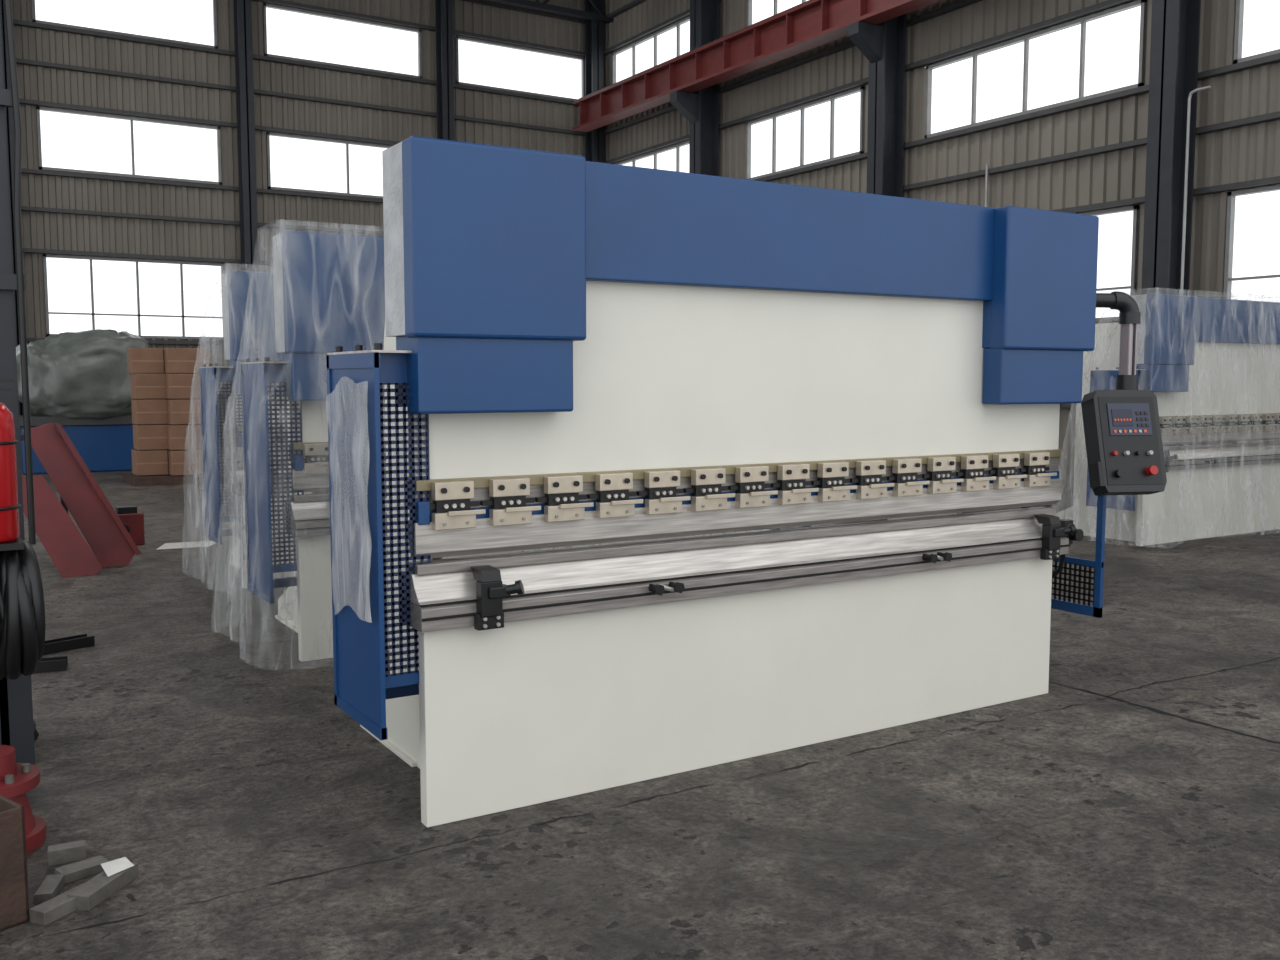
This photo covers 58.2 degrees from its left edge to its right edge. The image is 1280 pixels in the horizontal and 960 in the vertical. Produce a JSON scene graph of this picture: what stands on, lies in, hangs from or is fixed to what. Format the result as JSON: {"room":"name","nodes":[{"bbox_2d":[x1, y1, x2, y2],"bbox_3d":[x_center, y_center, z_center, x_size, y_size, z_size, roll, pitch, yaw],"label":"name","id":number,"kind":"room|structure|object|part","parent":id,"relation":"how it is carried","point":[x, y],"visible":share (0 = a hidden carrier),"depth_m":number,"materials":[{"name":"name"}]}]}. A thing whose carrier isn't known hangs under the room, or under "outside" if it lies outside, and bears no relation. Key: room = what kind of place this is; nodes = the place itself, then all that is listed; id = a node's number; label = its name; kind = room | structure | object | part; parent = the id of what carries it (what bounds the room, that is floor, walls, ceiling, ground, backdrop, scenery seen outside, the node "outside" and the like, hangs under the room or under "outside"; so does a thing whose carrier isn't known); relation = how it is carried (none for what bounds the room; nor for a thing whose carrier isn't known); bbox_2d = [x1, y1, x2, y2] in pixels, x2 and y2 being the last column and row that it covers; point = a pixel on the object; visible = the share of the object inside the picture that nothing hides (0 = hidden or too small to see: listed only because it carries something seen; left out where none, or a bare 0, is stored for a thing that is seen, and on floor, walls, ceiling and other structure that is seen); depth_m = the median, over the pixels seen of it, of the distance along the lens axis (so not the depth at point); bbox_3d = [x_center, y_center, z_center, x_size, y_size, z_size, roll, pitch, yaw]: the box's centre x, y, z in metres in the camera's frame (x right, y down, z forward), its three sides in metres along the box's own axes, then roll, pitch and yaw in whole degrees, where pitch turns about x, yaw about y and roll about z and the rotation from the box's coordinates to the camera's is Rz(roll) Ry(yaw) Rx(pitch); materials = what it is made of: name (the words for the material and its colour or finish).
{"room":"metal workshop","nodes":[
{"label":"metal workshop","id":0,"kind":"room"},
{"bbox_2d":[11,0,585,457],"bbox_3d":[-10.210,-5.632,21.484,21.800,10.600,0.040,-3,6,-32],"label":"wall","id":1,"kind":"structure","parent":0,"point":[40,230],"depth_m":22.71,"materials":[{"name":"beige metal"}]},
{"bbox_2d":[32,0,217,48],"bbox_3d":[-9.618,-8.843,21.580,3.200,1.020,0.090,-3,6,-32],"label":"window","id":2,"kind":"structure","parent":1,"relation":"in","point":[215,46],"depth_m":21.70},
{"bbox_2d":[36,106,221,184],"bbox_3d":[-9.618,-6.302,21.801,3.200,1.120,0.090,-3,6,-32],"label":"window","id":3,"kind":"structure","parent":1,"relation":"in","point":[38,109],"depth_m":21.77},
{"bbox_2d":[43,254,224,339],"bbox_3d":[-9.618,-3.473,22.047,3.200,1.500,0.090,-3,6,-32],"label":"window","id":4,"kind":"structure","parent":1,"relation":"in","point":[45,256],"depth_m":22.01,"materials":[{"name":"white glass"}]},
{"bbox_2d":[13,0,584,397],"bbox_3d":[-10.166,-5.826,21.396,21.800,8.670,0.115,-3,6,-32],"label":"trim","id":5,"kind":"structure","parent":1,"relation":"attached to","point":[276,2],"depth_m":22.77,"materials":[{"name":"grey metal"}]},
{"bbox_2d":[266,132,391,198],"bbox_3d":[-6.095,-6.492,23.986,3.300,1.120,0.090,-3,6,-32],"label":"window","id":6,"kind":"structure","parent":1,"relation":"in","point":[268,134],"depth_m":23.68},
{"bbox_2d":[263,3,421,78],"bbox_3d":[-6.095,-9.033,23.765,3.300,1.020,0.090,-3,6,-32],"label":"window","id":7,"kind":"structure","parent":1,"relation":"in","point":[265,5],"depth_m":23.68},
{"bbox_2d":[455,36,584,100],"bbox_3d":[-2.657,-9.218,25.897,3.200,1.020,0.090,-3,6,-32],"label":"window","id":8,"kind":"structure","parent":1,"relation":"in","point":[457,38],"depth_m":25.81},
{"bbox_2d":[0,457,1279,959],"bbox_3d":[-1.717,0.905,8.642,22.100,0.200,32.300,-3,6,-32],"label":"floor","id":9,"kind":"structure","parent":0,"point":[193,744],"depth_m":4.09,"materials":[{"name":"concrete"}]},
{"bbox_2d":[0,0,22,414],"bbox_3d":[-11.219,-5.543,20.459,0.340,10.600,0.420,-3,6,-32],"label":"steel column","id":10,"kind":"structure","parent":9,"relation":"on","point":[9,119],"depth_m":20.31,"materials":[{"name":"grey metal"}]},
{"bbox_2d":[0,795,29,930],"bbox_3d":[-1.977,1.107,3.199,0.240,0.340,0.420,4,6,38],"label":"bin","id":11,"kind":"object","parent":9,"relation":"on","point":[14,899],"visible":1,"depth_m":3.26,"materials":[{"name":"brown wood"}]},
{"bbox_2d":[0,0,35,764],"bbox_3d":[-2.560,-4.131,4.218,0.272,10.600,0.252,-3,6,-32],"label":"steel column","id":12,"kind":"structure","parent":9,"relation":"on","point":[16,707],"depth_m":4.50,"materials":[{"name":"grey metal"}]},
{"bbox_2d":[0,379,20,542],"bbox_3d":[-2.301,-0.069,4.059,0.188,0.575,0.201,0,5,-3],"label":"fire extinguisher","id":13,"kind":"object","parent":12,"relation":"attached to","point":[9,506],"visible":1,"depth_m":4.05,"materials":[{"name":"red metal"}]},
{"bbox_2d":[0,536,44,740],"bbox_3d":[-2.567,0.676,4.469,0.434,0.978,1.200,-3,6,-32],"label":"coil","id":14,"kind":"object","parent":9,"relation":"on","point":[22,605],"visible":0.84,"depth_m":4.04,"materials":[{"name":"black rubber"}]},
{"bbox_2d":[0,745,45,853],"bbox_3d":[-2.162,1.063,3.826,0.320,0.320,0.320,-3,6,-32],"label":"stand","id":15,"kind":"object","parent":9,"relation":"on","point":[16,779],"visible":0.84,"depth_m":3.82,"materials":[{"name":"paint"}]},
{"bbox_2d":[33,634,94,673],"bbox_3d":[-3.329,0.981,6.265,0.555,0.060,0.902,4,6,38],"label":"channel","id":16,"kind":"object","parent":9,"relation":"on","point":[60,663],"visible":0.56,"depth_m":6.55,"materials":[{"name":"black metal"}]},
{"bbox_2d":[20,423,140,577],"bbox_3d":[-4.983,0.089,9.361,1.549,1.300,0.779,1,5,6],"label":"steel beam","id":17,"kind":"structure","parent":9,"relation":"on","point":[111,544],"depth_m":9.45,"materials":[{"name":"metal"}]},
{"bbox_2d":[30,840,137,925],"bbox_3d":[-1.699,1.223,3.544,0.280,0.050,0.508,-2,5,-21],"label":"bars","id":18,"kind":"object","parent":9,"relation":"on","point":[86,896],"visible":0.94,"depth_m":3.48,"materials":[{"name":"grey metal"}]},
{"bbox_2d":[101,857,133,876],"bbox_3d":[-1.614,1.190,3.547,0.062,0.020,0.093,4,6,35],"label":"paper scrap","id":19,"kind":"object","parent":18,"relation":"on","point":[110,868],"visible":1,"depth_m":3.55,"materials":[{"name":"white paper"}]},
{"bbox_2d":[16,329,156,474],"bbox_3d":[-9.436,-1.372,19.761,2.411,2.410,1.736,-3,6,-32],"label":"machine","id":20,"kind":"object","parent":9,"relation":"on","point":[79,382],"visible":0.63,"depth_m":19.14,"materials":[{"name":"grey metal"}]},
{"bbox_2d":[115,505,144,544],"bbox_3d":[-4.845,0.431,10.861,0.270,0.360,0.270,-3,6,-32],"label":"box","id":21,"kind":"object","parent":9,"relation":"on","point":[132,519],"visible":0.49,"depth_m":10.80,"materials":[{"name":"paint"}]},
{"bbox_2d":[123,348,225,486],"bbox_3d":[-7.122,-0.981,17.516,1.300,2.020,1.100,-3,6,-32],"label":"cartons","id":22,"kind":"object","parent":9,"relation":"on","point":[164,403],"visible":0.77,"depth_m":17.13,"materials":[{"name":"cardboard"}]},
{"bbox_2d":[156,541,215,549],"bbox_3d":[-4.249,0.610,10.847,0.650,0.001,0.450,-3,6,-32],"label":"paper sheet","id":23,"kind":"object","parent":9,"relation":"on","point":[202,543],"visible":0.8,"depth_m":10.79,"materials":[{"name":"white paper"}]},
{"bbox_2d":[233,0,258,271],"bbox_3d":[-7.721,-5.732,22.628,0.340,10.600,0.420,-3,6,-32],"label":"steel column","id":24,"kind":"structure","parent":9,"relation":"on","point":[242,12],"depth_m":22.44,"materials":[{"name":"grey metal"}]},
{"bbox_2d":[188,271,385,587],"bbox_3d":[-1.759,-0.498,9.807,4.049,2.393,1.578,-3,6,-32],"label":"press brake","id":25,"kind":"object","parent":9,"relation":"on","point":[248,297],"visible":0.12,"depth_m":8.48,"materials":[{"name":"beige paint"}]},
{"bbox_3d":[-1.587,-0.784,9.424,3.360,0.830,0.086,-3,6,-32],"label":"ram plate","id":26,"kind":"part","parent":25,"relation":"part of","materials":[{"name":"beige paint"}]},
{"bbox_3d":[-1.589,0.384,9.434,3.260,0.700,0.060,-3,6,-32],"label":"bed plate","id":27,"kind":"part","parent":25,"relation":"part of","materials":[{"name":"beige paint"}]},
{"bbox_2d":[435,0,454,140],"bbox_3d":[-4.172,-5.923,24.829,0.340,10.600,0.420,-3,6,-32],"label":"steel column","id":28,"kind":"structure","parent":9,"relation":"on","point":[443,8],"depth_m":24.49,"materials":[{"name":"black metal"}]},
{"bbox_2d":[230,225,811,661],"bbox_3d":[-0.649,-0.303,7.571,4.068,2.393,1.563,-3,6,-32],"label":"press brake","id":29,"kind":"object","parent":9,"relation":"on","point":[329,288],"visible":0.16,"depth_m":6.29,"materials":[{"name":"beige paint"}]},
{"bbox_3d":[-0.497,-0.590,7.190,3.360,0.830,0.086,-3,6,-32],"label":"ram plate","id":30,"kind":"part","parent":29,"relation":"part of","materials":[{"name":"beige paint"}]},
{"bbox_3d":[-0.499,0.579,7.199,3.260,0.700,0.060,-3,6,-32],"label":"bed plate","id":31,"kind":"part","parent":29,"relation":"part of","materials":[{"name":"beige paint"}]},
{"bbox_2d":[585,0,603,162],"bbox_3d":[-1.048,-6.092,26.766,0.380,10.600,0.420,-3,6,-32],"label":"steel column","id":32,"kind":"structure","parent":9,"relation":"on","point":[594,30],"depth_m":26.43,"materials":[{"name":"black metal"}]},
{"bbox_2d":[0,504,1279,944],"bbox_3d":[0.017,0.725,9.533,16.000,0.001,20.000,-3,6,-32],"label":"joint","id":33,"kind":"object","parent":9,"relation":"on","point":[1088,691],"visible":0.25,"depth_m":4.92,"materials":[{"name":"grey concrete"}]},
{"bbox_2d":[670,0,718,175],"bbox_3d":[1.052,-5.742,22.741,0.955,10.600,0.530,-3,6,-32],"label":"steel column","id":34,"kind":"structure","parent":9,"relation":"on","point":[700,108],"depth_m":22.63,"materials":[{"name":"black metal"}]},
{"bbox_2d":[326,136,1166,826],"bbox_3d":[0.537,-0.075,5.268,4.016,2.334,1.543,-3,6,-32],"label":"press brake","id":35,"kind":"object","parent":9,"relation":"on","point":[577,351],"visible":1,"depth_m":4.52,"materials":[{"name":"beige paint"}]},
{"bbox_3d":[0.631,-0.386,4.838,3.360,0.830,0.086,-3,6,-32],"label":"ram plate","id":36,"kind":"part","parent":35,"relation":"part of","materials":[{"name":"beige paint"}]},
{"bbox_3d":[0.629,0.783,4.848,3.260,0.700,0.060,-3,6,-32],"label":"bed plate","id":37,"kind":"part","parent":35,"relation":"part of","materials":[{"name":"beige paint"}]},
{"bbox_2d":[1081,291,1166,495],"bbox_3d":[2.343,-0.431,5.705,0.456,1.008,0.427,-3,6,-32],"label":"pendant","id":38,"kind":"object","parent":35,"relation":"attached to","point":[1122,430],"depth_m":5.64,"materials":[{"name":"black plastic"}]},
{"bbox_2d":[848,14,905,196],"bbox_3d":[3.747,-5.367,18.427,0.955,10.600,0.530,-3,6,-32],"label":"steel column","id":39,"kind":"structure","parent":9,"relation":"on","point":[883,44],"depth_m":18.45,"materials":[{"name":"black metal"}]},
{"bbox_2d":[1055,292,1279,545],"bbox_3d":[5.894,-0.688,11.988,4.095,2.393,1.572,-3,6,-32],"label":"press brake","id":40,"kind":"object","parent":9,"relation":"on","point":[1211,366],"visible":0.85,"depth_m":11.26,"materials":[{"name":"beige paint"}]},
{"bbox_3d":[6.058,0.194,11.617,3.260,0.700,0.060,-3,6,-32],"label":"bed plate","id":41,"kind":"part","parent":40,"relation":"part of","materials":[{"name":"beige paint"}]},
{"bbox_3d":[6.060,-0.974,11.608,3.360,0.830,0.086,-3,6,-32],"label":"ram plate","id":42,"kind":"part","parent":40,"relation":"part of","materials":[{"name":"beige paint"}]},
{"bbox_2d":[1141,0,1200,445],"bbox_3d":[6.415,-4.995,14.156,0.955,10.600,0.530,-3,6,-32],"label":"steel column","id":43,"kind":"structure","parent":9,"relation":"on","point":[1175,24],"depth_m":14.30,"materials":[{"name":"grey metal"}]},
{"bbox_2d":[604,0,1279,489],"bbox_3d":[5.886,-5.176,16.233,0.040,10.600,26.000,-3,6,-32],"label":"wall","id":44,"kind":"structure","parent":0,"point":[1250,152],"depth_m":16.72,"materials":[{"name":"beige metal"}]},
{"bbox_2d":[612,16,689,83],"bbox_3d":[0.329,-9.128,24.861,0.090,1.020,3.550,-3,6,-32],"label":"window","id":45,"kind":"structure","parent":44,"relation":"in","point":[677,24],"depth_m":24.94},
{"bbox_2d":[615,141,688,171],"bbox_3d":[0.329,-6.588,25.082,0.090,1.120,3.550,-3,6,-32],"label":"window","id":46,"kind":"structure","parent":44,"relation":"in","point":[677,146],"depth_m":24.87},
{"bbox_2d":[747,0,805,25],"bbox_3d":[2.944,-8.764,20.675,0.090,1.020,3.250,-3,6,-32],"label":"window","id":47,"kind":"structure","parent":44,"relation":"in","point":[749,2],"depth_m":21.99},
{"bbox_2d":[746,86,864,179],"bbox_3d":[2.944,-6.224,20.896,0.090,1.120,3.250,-3,6,-32],"label":"window","id":48,"kind":"structure","parent":44,"relation":"in","point":[861,90],"depth_m":20.85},
{"bbox_2d":[604,0,1279,407],"bbox_3d":[5.816,-5.371,16.172,0.115,8.670,26.000,-3,6,-32],"label":"trim","id":49,"kind":"structure","parent":44,"relation":"attached to","point":[1274,58],"depth_m":17.20,"materials":[{"name":"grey metal"}]},
{"bbox_2d":[984,164,988,206],"bbox_3d":[5.169,-3.332,17.246,0.042,2.750,0.042,-3,6,-32],"label":"conduit","id":50,"kind":"object","parent":44,"relation":"attached to","point":[986,165],"visible":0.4,"depth_m":17.14,"materials":[{"name":"grey metal"}]},
{"bbox_2d":[924,0,1146,137],"bbox_3d":[5.586,-5.856,16.667,0.090,1.120,3.850,-3,6,-32],"label":"window","id":51,"kind":"structure","parent":44,"relation":"in","point":[1143,3],"depth_m":16.55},
{"bbox_2d":[1080,205,1139,321],"bbox_3d":[5.586,-3.027,16.913,0.090,1.500,3.850,-3,6,-32],"label":"window","id":52,"kind":"structure","parent":44,"relation":"in","point":[1133,288],"depth_m":15.30,"materials":[{"name":"white glass"}]},
{"bbox_2d":[1223,185,1279,298],"bbox_3d":[8.268,-2.653,12.620,0.090,1.500,3.800,-3,6,-32],"label":"window","id":53,"kind":"structure","parent":44,"relation":"in","point":[1231,199],"depth_m":14.15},
{"bbox_2d":[1233,0,1279,63],"bbox_3d":[8.268,-5.483,12.374,0.090,1.120,3.800,-3,6,-32],"label":"window","id":54,"kind":"structure","parent":44,"relation":"in","point":[1239,16],"depth_m":13.94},
{"bbox_2d":[1180,85,1210,294],"bbox_3d":[6.646,-3.161,13.796,0.036,3.008,0.277,-3,6,-32],"label":"conduit","id":55,"kind":"object","parent":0,"point":[1205,87],"visible":0.8,"depth_m":13.85,"materials":[{"name":"grey metal"}]},
{"bbox_3d":[-4.656,-10.187,12.226,21.900,0.080,21.100,-3,6,-32],"label":"ceiling","id":56,"kind":"structure","parent":0,"visible":0},
{"bbox_2d":[486,0,612,23],"bbox_3d":[-9.913,-10.421,20.567,21.824,0.900,0.160,-3,6,-32],"label":"roof truss","id":57,"kind":"object","parent":56,"relation":"attached to","point":[537,5],"visible":1,"depth_m":25.57,"materials":[{"name":"metal"}]},
{"bbox_3d":[9.084,-4.624,9.885,0.955,10.600,0.530,-3,6,-32],"label":"steel column","id":58,"kind":"structure","parent":0,"visible":0},
{"bbox_2d":[573,0,940,131],"bbox_3d":[4.779,-7.354,16.062,0.360,0.710,23.200,-3,6,-32],"label":"beam","id":59,"kind":"structure","parent":58,"relation":"on","point":[810,24],"depth_m":20.79,"materials":[{"name":"red metal"}]}
]}

